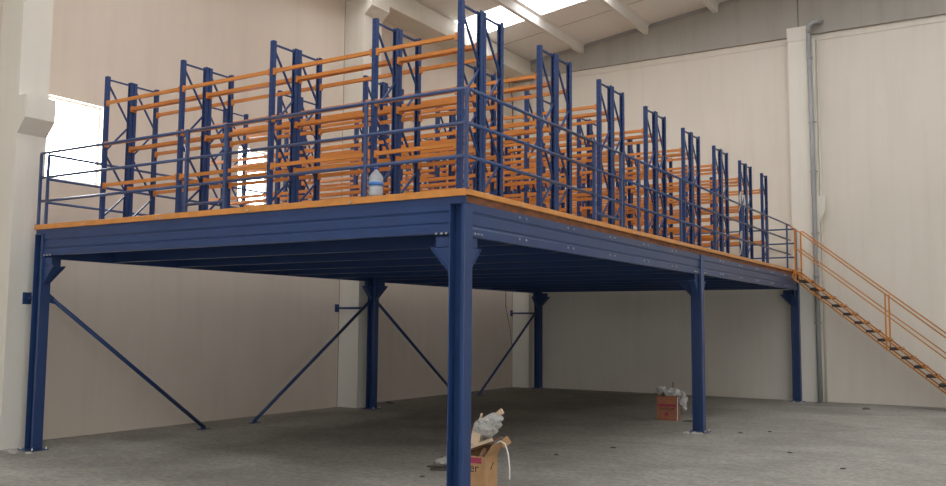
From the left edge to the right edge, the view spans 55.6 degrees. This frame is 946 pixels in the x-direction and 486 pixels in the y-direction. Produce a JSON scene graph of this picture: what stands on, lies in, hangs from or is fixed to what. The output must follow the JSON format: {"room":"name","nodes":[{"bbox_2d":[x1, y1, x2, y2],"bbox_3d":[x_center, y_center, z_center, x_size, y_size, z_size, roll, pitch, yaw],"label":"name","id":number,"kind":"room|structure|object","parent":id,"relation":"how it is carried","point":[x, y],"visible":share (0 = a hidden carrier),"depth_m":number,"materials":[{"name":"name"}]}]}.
{"room":"warehouse","nodes":[
{"label":"warehouse","id":0,"kind":"room"},
{"bbox_2d":[0,0,516,439],"bbox_3d":[-8.759,-2.592,12.070,0.300,11.000,38.850,-3,-6,32],"label":"wall","id":1,"kind":"structure","parent":0,"point":[223,345],"depth_m":17.35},
{"bbox_2d":[22,292,31,303],"bbox_3d":[-6.675,0.835,13.585,0.258,0.180,0.140,-3,-6,32],"label":"tie","id":2,"kind":"object","parent":1,"relation":"attached to","point":[27,296],"visible":0.9,"depth_m":13.62,"materials":[{"name":"blue paint"}]},
{"bbox_2d":[0,0,55,449],"bbox_3d":[-6.938,-1.717,13.926,0.780,9.620,0.490,-3,-6,32],"label":"pillar","id":3,"kind":"structure","parent":1,"relation":"attached to","point":[27,112],"depth_m":13.69,"materials":[{"name":"paint"}]},
{"bbox_2d":[45,96,99,184],"bbox_3d":[-6.793,-1.706,15.152,0.060,1.380,1.040,-3,-6,32],"label":"window","id":4,"kind":"structure","parent":1,"relation":"in","point":[76,124],"depth_m":15.21,"materials":[{"name":"white glass"}]},
{"bbox_2d":[237,148,266,204],"bbox_3d":[-4.636,-1.346,18.620,0.060,1.160,0.880,-3,-6,32],"label":"window","id":5,"kind":"structure","parent":1,"relation":"in","point":[258,187],"depth_m":18.72,"materials":[{"name":"white glass"}]},
{"bbox_2d":[337,2,345,393],"bbox_3d":[-3.064,-0.998,20.890,0.004,9.500,0.018,-3,-6,32],"label":"trim","id":6,"kind":"structure","parent":1,"relation":"attached to","point":[345,2],"depth_m":20.91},
{"bbox_2d":[335,304,361,311],"bbox_3d":[-2.778,1.479,20.387,0.818,0.180,0.140,-3,-6,32],"label":"tie","id":7,"kind":"object","parent":1,"relation":"attached to","point":[337,307],"visible":0.94,"depth_m":20.49,"materials":[{"name":"blue paint"}]},
{"bbox_2d":[337,0,389,407],"bbox_3d":[-2.542,-1.044,21.000,0.780,9.620,0.680,-3,-6,32],"label":"trim","id":8,"kind":"structure","parent":1,"relation":"attached to","point":[360,14],"depth_m":20.64,"materials":[{"name":"paint"}]},
{"bbox_2d":[343,0,533,82],"bbox_3d":[-8.439,-6.906,11.968,0.700,0.581,38.320,-3,-6,32],"label":"trim","id":9,"kind":"structure","parent":1,"relation":"attached to","point":[411,16],"depth_m":23.71,"materials":[{"name":"paint"}]},
{"bbox_2d":[495,73,512,164],"bbox_3d":[0.951,-3.544,27.550,0.034,3.430,1.136,-3,-6,32],"label":"cable","id":10,"kind":"object","parent":1,"relation":"attached to","point":[495,73],"visible":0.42,"depth_m":28.04,"materials":[{"name":"black rubber"}]},
{"bbox_2d":[510,310,533,315],"bbox_3d":[1.525,2.137,27.312,0.818,0.180,0.140,-3,-6,32],"label":"tie","id":11,"kind":"object","parent":1,"relation":"attached to","point":[511,311],"visible":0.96,"depth_m":27.37,"materials":[{"name":"blue paint"}]},
{"bbox_2d":[529,0,739,63],"bbox_3d":[11.348,-7.527,22.379,23.480,3.082,0.028,-3,-6,32],"label":"trim","id":12,"kind":"structure","parent":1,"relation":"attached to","point":[727,1],"depth_m":26.30,"materials":[{"name":"white metal"}]},
{"bbox_2d":[0,387,945,485],"bbox_3d":[-0.357,2.317,2.838,24.280,0.300,44.850,-3,-6,32],"label":"floor","id":13,"kind":"structure","parent":0,"point":[395,444],"depth_m":13.99,"materials":[{"name":"concrete"}]},
{"bbox_2d":[18,234,64,451],"bbox_3d":[-6.351,1.468,13.441,0.530,3.198,0.480,-3,-6,32],"label":"steel column","id":14,"kind":"structure","parent":13,"relation":"on","point":[46,268],"depth_m":13.36,"materials":[{"name":"blue metal"}]},
{"bbox_2d":[50,294,209,429],"bbox_3d":[-5.588,2.029,14.816,0.120,2.340,3.220,-3,-6,32],"label":"diagonal brace","id":15,"kind":"object","parent":13,"relation":"on","point":[53,300],"visible":1,"depth_m":14.64,"materials":[{"name":"blue paint"}]},
{"bbox_2d":[249,298,370,423],"bbox_3d":[-3.252,2.326,18.580,0.120,2.460,3.560,-3,-6,32],"label":"diagonal brace","id":16,"kind":"object","parent":13,"relation":"on","point":[368,303],"visible":1,"depth_m":18.37,"materials":[{"name":"blue paint"}]},
{"bbox_2d":[361,277,387,409],"bbox_3d":[-2.256,2.109,20.191,0.572,3.198,0.573,2,-5,-15],"label":"steel column","id":17,"kind":"structure","parent":13,"relation":"on","point":[374,288],"depth_m":20.16,"materials":[{"name":"blue metal"}]},
{"bbox_2d":[379,303,446,385],"bbox_3d":[-1.279,2.628,21.755,0.120,2.460,3.540,-3,-6,32],"label":"diagonal brace","id":18,"kind":"object","parent":13,"relation":"on","point":[380,305],"visible":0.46,"depth_m":21.44,"materials":[{"name":"blue paint"}]},
{"bbox_2d":[430,468,446,469],"bbox_3d":[-0.405,2.949,11.709,0.305,0.026,0.070,0,-5,9],"label":"stick","id":19,"kind":"object","parent":13,"relation":"on","point":[430,468],"visible":0.64,"depth_m":11.70,"materials":[{"name":"brown wood"}]},
{"bbox_2d":[434,458,446,465],"bbox_3d":[-0.296,2.908,12.004,0.481,0.184,0.240,-2,-6,22],"label":"plastic sheet","id":20,"kind":"object","parent":13,"relation":"on","point":[443,461],"visible":0.28,"depth_m":11.96,"materials":[{"name":"white plastic"}]},
{"bbox_2d":[430,201,481,485],"bbox_3d":[-0.168,1.174,9.628,0.530,3.198,0.480,-3,-6,32],"label":"steel column","id":21,"kind":"structure","parent":13,"relation":"on","point":[458,252],"depth_m":9.50,"materials":[{"name":"blue metal"}]},
{"bbox_2d":[471,443,501,485],"bbox_3d":[0.072,2.557,10.266,0.518,0.562,0.299,-3,-6,32],"label":"cardboard box","id":22,"kind":"object","parent":13,"relation":"on","point":[483,469],"visible":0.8,"depth_m":10.13,"materials":[{"name":"brown cardboard"}]},
{"bbox_2d":[471,438,492,448],"bbox_3d":[0.024,2.317,10.262,0.433,0.193,0.070,-2,-6,29],"label":"scrap","id":23,"kind":"object","parent":22,"relation":"in","point":[490,439],"visible":0.64,"depth_m":10.19,"materials":[{"name":"beige wood"}]},
{"bbox_2d":[471,429,480,443],"bbox_3d":[0.036,2.229,10.298,0.139,0.183,0.040,-3,-6,32],"label":"scrap","id":24,"kind":"object","parent":23,"relation":"on","point":[475,438],"visible":0.86,"depth_m":10.29,"materials":[{"name":"beige wood"}]},
{"bbox_2d":[479,447,486,456],"bbox_3d":[0.113,2.379,10.171,0.086,0.118,0.100,1,-5,-5],"label":"scrap","id":25,"kind":"object","parent":22,"relation":"in","point":[483,451],"visible":0.93,"depth_m":10.12,"materials":[{"name":"brown cardboard"}]},
{"bbox_2d":[471,442,496,452],"bbox_3d":[0.076,2.369,10.342,0.392,0.169,0.090,-2,-6,23],"label":"scrap","id":26,"kind":"object","parent":22,"relation":"in","point":[494,442],"visible":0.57,"depth_m":10.29,"materials":[{"name":"brown wood"}]},
{"bbox_2d":[471,412,504,441],"bbox_3d":[0.167,2.135,10.306,0.435,0.396,0.190,-3,-6,32],"label":"plastic wrap","id":27,"kind":"object","parent":22,"relation":"in","point":[488,425],"visible":0.95,"depth_m":10.23,"materials":[{"name":"plastic"}]},
{"bbox_2d":[495,440,509,479],"bbox_3d":[0.336,2.449,10.147,0.230,0.423,0.032,-4,-7,42],"label":"strap","id":28,"kind":"object","parent":22,"relation":"in","point":[500,440],"visible":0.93,"depth_m":10.10,"materials":[{"name":"white plastic"}]},
{"bbox_2d":[500,436,510,447],"bbox_3d":[0.369,2.261,10.200,0.151,0.146,0.012,-2,-6,26],"label":"cardboard sheet","id":29,"kind":"object","parent":22,"relation":"in","point":[506,439],"visible":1,"depth_m":10.20,"materials":[{"name":"brown cardboard"}]},
{"bbox_2d":[475,309,536,395],"bbox_3d":[1.017,3.029,25.446,0.120,2.360,3.390,-3,-6,32],"label":"diagonal brace","id":30,"kind":"object","parent":13,"relation":"on","point":[535,312],"visible":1,"depth_m":25.27,"materials":[{"name":"blue paint"}]},
{"bbox_2d":[532,291,549,388],"bbox_3d":[1.993,2.745,26.869,0.530,3.198,0.480,-3,-6,32],"label":"steel column","id":31,"kind":"structure","parent":13,"relation":"on","point":[539,298],"depth_m":26.96,"materials":[{"name":"blue metal"}]},
{"bbox_2d":[654,393,679,420],"bbox_3d":[3.938,3.304,18.244,0.479,0.567,0.215,-3,-6,32],"label":"cardboard box","id":32,"kind":"object","parent":13,"relation":"on","point":[666,405],"visible":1,"depth_m":18.13,"materials":[{"name":"brown cardboard"}]},
{"bbox_2d":[655,385,687,410],"bbox_3d":[4.023,3.142,18.188,0.678,0.491,0.244,-3,-6,32],"label":"plastic wrap","id":33,"kind":"object","parent":32,"relation":"in","point":[683,401],"visible":1,"depth_m":18.06,"materials":[{"name":"plastic"}]},
{"bbox_2d":[677,254,710,432],"bbox_3d":[4.081,1.810,16.305,0.572,3.198,0.573,2,-5,-15],"label":"steel column","id":34,"kind":"structure","parent":13,"relation":"on","point":[694,284],"depth_m":16.27,"materials":[{"name":"blue metal"}]},
{"bbox_2d":[34,188,799,292],"bbox_3d":[0.924,0.475,18.373,7.708,0.502,16.260,-3,-6,32],"label":"deck","id":35,"kind":"object","parent":34,"relation":"on","point":[527,248],"visible":0.98,"depth_m":12.79,"materials":[{"name":"blue paint"}]},
{"bbox_2d":[35,130,185,224],"bbox_3d":[-5.200,-0.889,12.762,3.260,1.109,0.060,-3,-6,32],"label":"guard rail","id":36,"kind":"object","parent":35,"relation":"on","point":[42,154],"visible":1,"depth_m":12.84,"materials":[{"name":"metal"}]},
{"bbox_2d":[44,154,305,223],"bbox_3d":[-2.303,-0.173,20.443,0.070,1.109,15.990,-3,-6,32],"label":"guard rail","id":37,"kind":"object","parent":35,"relation":"on","point":[49,156],"visible":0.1,"depth_m":14.26,"materials":[{"name":"blue metal"}]},
{"bbox_2d":[183,123,228,211],"bbox_3d":[-3.483,-0.972,11.702,0.790,1.108,0.060,-3,-6,32],"label":"safety gate","id":38,"kind":"object","parent":35,"relation":"on","point":[223,201],"visible":1,"depth_m":11.68,"materials":[{"name":"blue metal"}]},
{"bbox_2d":[99,0,483,218],"bbox_3d":[-2.670,-1.492,11.749,6.305,2.170,0.480,-3,-6,32],"label":"rack","id":39,"kind":"object","parent":35,"relation":"on","point":[458,144],"visible":0.85,"depth_m":11.43,"materials":[{"name":"blue metal"}]},
{"bbox_2d":[128,12,503,216],"bbox_3d":[-2.422,-1.454,12.148,6.305,2.170,0.480,-3,-6,32],"label":"rack","id":40,"kind":"object","parent":35,"relation":"on","point":[498,57],"visible":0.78,"depth_m":11.86,"materials":[{"name":"blue metal"}]},
{"bbox_2d":[225,86,469,196],"bbox_3d":[-1.595,-1.060,10.537,3.660,1.109,0.060,-3,-6,32],"label":"guard rail","id":41,"kind":"object","parent":35,"relation":"on","point":[465,122],"visible":1,"depth_m":10.29,"materials":[{"name":"blue metal"}]},
{"bbox_2d":[368,167,382,195],"bbox_3d":[-1.116,-0.698,10.323,0.172,0.357,0.172,-3,-6,32],"label":"water bottle","id":42,"kind":"object","parent":35,"relation":"on","point":[375,184],"visible":0.88,"depth_m":10.25,"materials":[{"name":"clear plastic"}]},
{"bbox_2d":[208,45,556,210],"bbox_3d":[-1.677,-1.340,13.347,6.305,2.170,0.480,-3,-6,32],"label":"rack","id":43,"kind":"object","parent":35,"relation":"on","point":[538,76],"visible":0.32,"depth_m":12.50,"materials":[{"name":"blue metal"}]},
{"bbox_2d":[232,54,571,213],"bbox_3d":[-1.429,-1.302,13.747,6.305,2.170,0.480,-3,-6,32],"label":"rack","id":44,"kind":"object","parent":35,"relation":"on","point":[567,92],"visible":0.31,"depth_m":12.91,"materials":[{"name":"blue metal"}]},
{"bbox_2d":[283,79,612,224],"bbox_3d":[-0.684,-1.188,14.945,6.305,2.170,0.480,-3,-6,32],"label":"rack","id":45,"kind":"object","parent":35,"relation":"on","point":[526,155],"visible":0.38,"depth_m":13.73,"materials":[{"name":"metal"}]},
{"bbox_2d":[303,86,624,226],"bbox_3d":[-0.435,-1.150,15.345,6.305,2.170,0.480,-3,-6,32],"label":"rack","id":46,"kind":"object","parent":35,"relation":"on","point":[621,120],"visible":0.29,"depth_m":14.20,"materials":[{"name":"metal"}]},
{"bbox_2d":[349,106,657,235],"bbox_3d":[0.310,-1.036,16.544,6.305,2.170,0.480,-3,-6,32],"label":"rack","id":47,"kind":"object","parent":35,"relation":"on","point":[579,209],"visible":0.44,"depth_m":15.26,"materials":[{"name":"orange paint"}]},
{"bbox_2d":[367,112,666,237],"bbox_3d":[0.558,-0.998,16.944,6.305,2.170,0.480,-3,-6,32],"label":"rack","id":48,"kind":"object","parent":35,"relation":"on","point":[662,140],"visible":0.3,"depth_m":15.55,"materials":[{"name":"metal"}]},
{"bbox_2d":[405,128,693,244],"bbox_3d":[1.303,-0.884,18.142,6.305,2.170,0.480,-3,-6,32],"label":"rack","id":49,"kind":"object","parent":35,"relation":"on","point":[629,190],"visible":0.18,"depth_m":16.72,"materials":[{"name":"metal"}]},
{"bbox_2d":[421,132,701,246],"bbox_3d":[1.551,-0.846,18.542,6.305,2.170,0.480,-3,-6,32],"label":"rack","id":50,"kind":"object","parent":35,"relation":"on","point":[697,221],"visible":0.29,"depth_m":17.17,"materials":[{"name":"metal"}]},
{"bbox_2d":[455,145,722,251],"bbox_3d":[2.296,-0.732,19.741,6.305,2.170,0.480,-3,-6,32],"label":"rack","id":51,"kind":"object","parent":35,"relation":"on","point":[714,164],"visible":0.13,"depth_m":18.31,"materials":[{"name":"metal"}]},
{"bbox_2d":[485,151,729,253],"bbox_3d":[2.545,-0.694,20.140,6.305,2.170,0.480,-3,-6,32],"label":"rack","id":52,"kind":"object","parent":35,"relation":"on","point":[724,171],"visible":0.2,"depth_m":18.78,"materials":[{"name":"metal"}]},
{"bbox_2d":[592,140,622,226],"bbox_3d":[1.926,-0.829,12.805,0.060,1.108,1.020,-3,-6,32],"label":"safety gate","id":53,"kind":"object","parent":35,"relation":"on","point":[620,177],"visible":1,"depth_m":12.76,"materials":[{"name":"blue metal"}]},
{"bbox_2d":[468,87,594,195],"bbox_3d":[0.805,-1.166,11.014,0.040,0.773,3.255,-3,-6,32],"label":"guard rail","id":54,"kind":"object","parent":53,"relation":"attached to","point":[470,88],"visible":1,"depth_m":10.75,"materials":[{"name":"metal"}]},
{"bbox_2d":[503,160,747,257],"bbox_3d":[3.288,-0.581,21.336,6.305,2.170,0.486,-3,-6,32],"label":"rack","id":55,"kind":"object","parent":35,"relation":"on","point":[740,179],"depth_m":19.88,"materials":[{"name":"metal"}]},
{"bbox_2d":[504,164,753,258],"bbox_3d":[3.538,-0.542,21.739,6.305,2.170,0.480,-3,-6,32],"label":"rack","id":56,"kind":"object","parent":35,"relation":"on","point":[750,204],"visible":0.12,"depth_m":20.31,"materials":[{"name":"metal"}]},
{"bbox_2d":[530,173,768,262],"bbox_3d":[4.283,-0.428,22.938,6.305,2.170,0.480,-3,-6,32],"label":"rack","id":57,"kind":"object","parent":35,"relation":"on","point":[763,191],"visible":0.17,"depth_m":21.51,"materials":[{"name":"metal"}]},
{"bbox_2d":[623,153,790,267],"bbox_3d":[5.065,-0.347,17.857,0.070,1.109,10.925,-3,-6,32],"label":"guard rail","id":58,"kind":"object","parent":35,"relation":"on","point":[637,184],"visible":0.96,"depth_m":16.28,"materials":[{"name":"metal"}]},
{"bbox_2d":[659,228,796,269],"bbox_3d":[5.164,0.323,25.294,7.640,1.109,0.060,-3,-6,32],"label":"guard rail","id":59,"kind":"object","parent":35,"relation":"on","point":[791,228],"visible":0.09,"depth_m":23.60,"materials":[{"name":"metal"}]},
{"bbox_2d":[780,276,804,401],"bbox_3d":[8.175,2.451,23.055,0.530,3.198,0.480,-3,-6,32],"label":"steel column","id":60,"kind":"structure","parent":13,"relation":"on","point":[792,297],"depth_m":23.07,"materials":[{"name":"blue metal"}]},
{"bbox_2d":[790,225,945,393],"bbox_3d":[9.812,1.711,21.631,3.973,4.443,0.765,-3,-6,32],"label":"staircase","id":61,"kind":"structure","parent":13,"relation":"on","point":[886,338],"depth_m":21.73,"materials":[{"name":"orange metal"}]},
{"bbox_2d":[415,0,726,60],"bbox_3d":[1.322,-9.170,6.254,23.480,3.102,39.150,-3,-6,32],"label":"ceiling","id":62,"kind":"structure","parent":0,"point":[607,24],"depth_m":25.32,"materials":[{"name":"white"}]},
{"bbox_2d":[456,0,584,32],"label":"window","id":63,"kind":"structure","parent":62,"relation":"attached to","point":[499,14],"depth_m":24.32,"materials":[{"name":"white glass"}]},
{"bbox_2d":[492,0,585,53],"bbox_3d":[-6.787,-7.420,11.008,0.320,0.280,38.350,-3,-6,32],"label":"trim","id":64,"kind":"structure","parent":62,"relation":"attached to","point":[516,7],"depth_m":24.90,"materials":[{"name":"concrete"}]},
{"bbox_2d":[504,0,641,44],"bbox_3d":[10.646,-7.772,20.690,22.880,2.911,0.030,-3,-6,32],"label":"trim","id":65,"kind":"structure","parent":62,"relation":"attached to","point":[640,0],"depth_m":25.37,"materials":[{"name":"white metal"}]},
{"bbox_2d":[599,0,649,34],"bbox_3d":[-5.041,-7.762,9.956,0.320,0.280,38.350,-3,-6,32],"label":"trim","id":66,"kind":"structure","parent":62,"relation":"attached to","point":[619,7],"depth_m":24.86,"materials":[{"name":"concrete"}]},
{"bbox_2d":[700,0,720,13],"bbox_3d":[-3.296,-8.104,8.904,0.320,0.280,38.350,-3,-6,32],"label":"beam","id":67,"kind":"structure","parent":62,"relation":"attached to","point":[712,5],"depth_m":24.73,"materials":[{"name":"concrete"}]},
{"bbox_2d":[532,21,945,407],"bbox_3d":[11.588,-0.834,21.967,23.780,9.600,0.400,-3,-6,32],"label":"wall","id":68,"kind":"structure","parent":0,"point":[882,94],"depth_m":23.57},
{"bbox_2d":[512,82,532,387],"bbox_3d":[1.543,-0.301,27.774,0.560,9.420,0.250,-3,-6,32],"label":"trim","id":69,"kind":"structure","parent":68,"relation":"attached to","point":[522,360],"depth_m":27.40,"materials":[{"name":"paint"}]},
{"bbox_2d":[531,0,798,75],"bbox_3d":[5.138,-6.092,26.416,8.568,1.568,0.500,-3,-6,32],"label":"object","id":70,"kind":"structure","parent":68,"relation":"attached to","point":[742,22],"depth_m":25.34,"materials":[{"name":"concrete"}]},
{"bbox_2d":[517,14,945,83],"bbox_3d":[11.388,-5.539,22.292,23.480,0.168,0.018,-3,-6,32],"label":"trim","id":71,"kind":"structure","parent":68,"relation":"attached to","point":[940,18],"depth_m":24.64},
{"bbox_2d":[786,26,825,401],"bbox_3d":[8.730,-0.832,23.359,0.840,9.800,0.250,-3,-6,32],"label":"pillar","id":72,"kind":"structure","parent":68,"relation":"attached to","point":[801,197],"depth_m":23.36,"materials":[{"name":"paint"}]},
{"bbox_2d":[806,19,823,402],"bbox_3d":[8.924,-0.927,23.112,0.467,9.950,0.206,0,-5,6],"label":"drain pipe","id":73,"kind":"object","parent":68,"relation":"attached to","point":[811,122],"visible":1,"depth_m":23.08,"materials":[{"name":"grey plastic"}]},
{"bbox_2d":[816,41,827,401],"bbox_3d":[9.028,-0.639,23.244,0.044,9.400,0.044,-3,-6,32],"label":"conduit","id":74,"kind":"object","parent":68,"relation":"attached to","point":[816,41],"visible":1,"depth_m":23.21,"materials":[{"name":"metal"}]},
{"bbox_2d":[798,0,945,34],"bbox_3d":[15.139,-7.510,20.336,14.888,3.462,0.500,-3,-6,32],"label":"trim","id":75,"kind":"structure","parent":68,"relation":"attached to","point":[837,15],"depth_m":23.11,"materials":[{"name":"concrete"}]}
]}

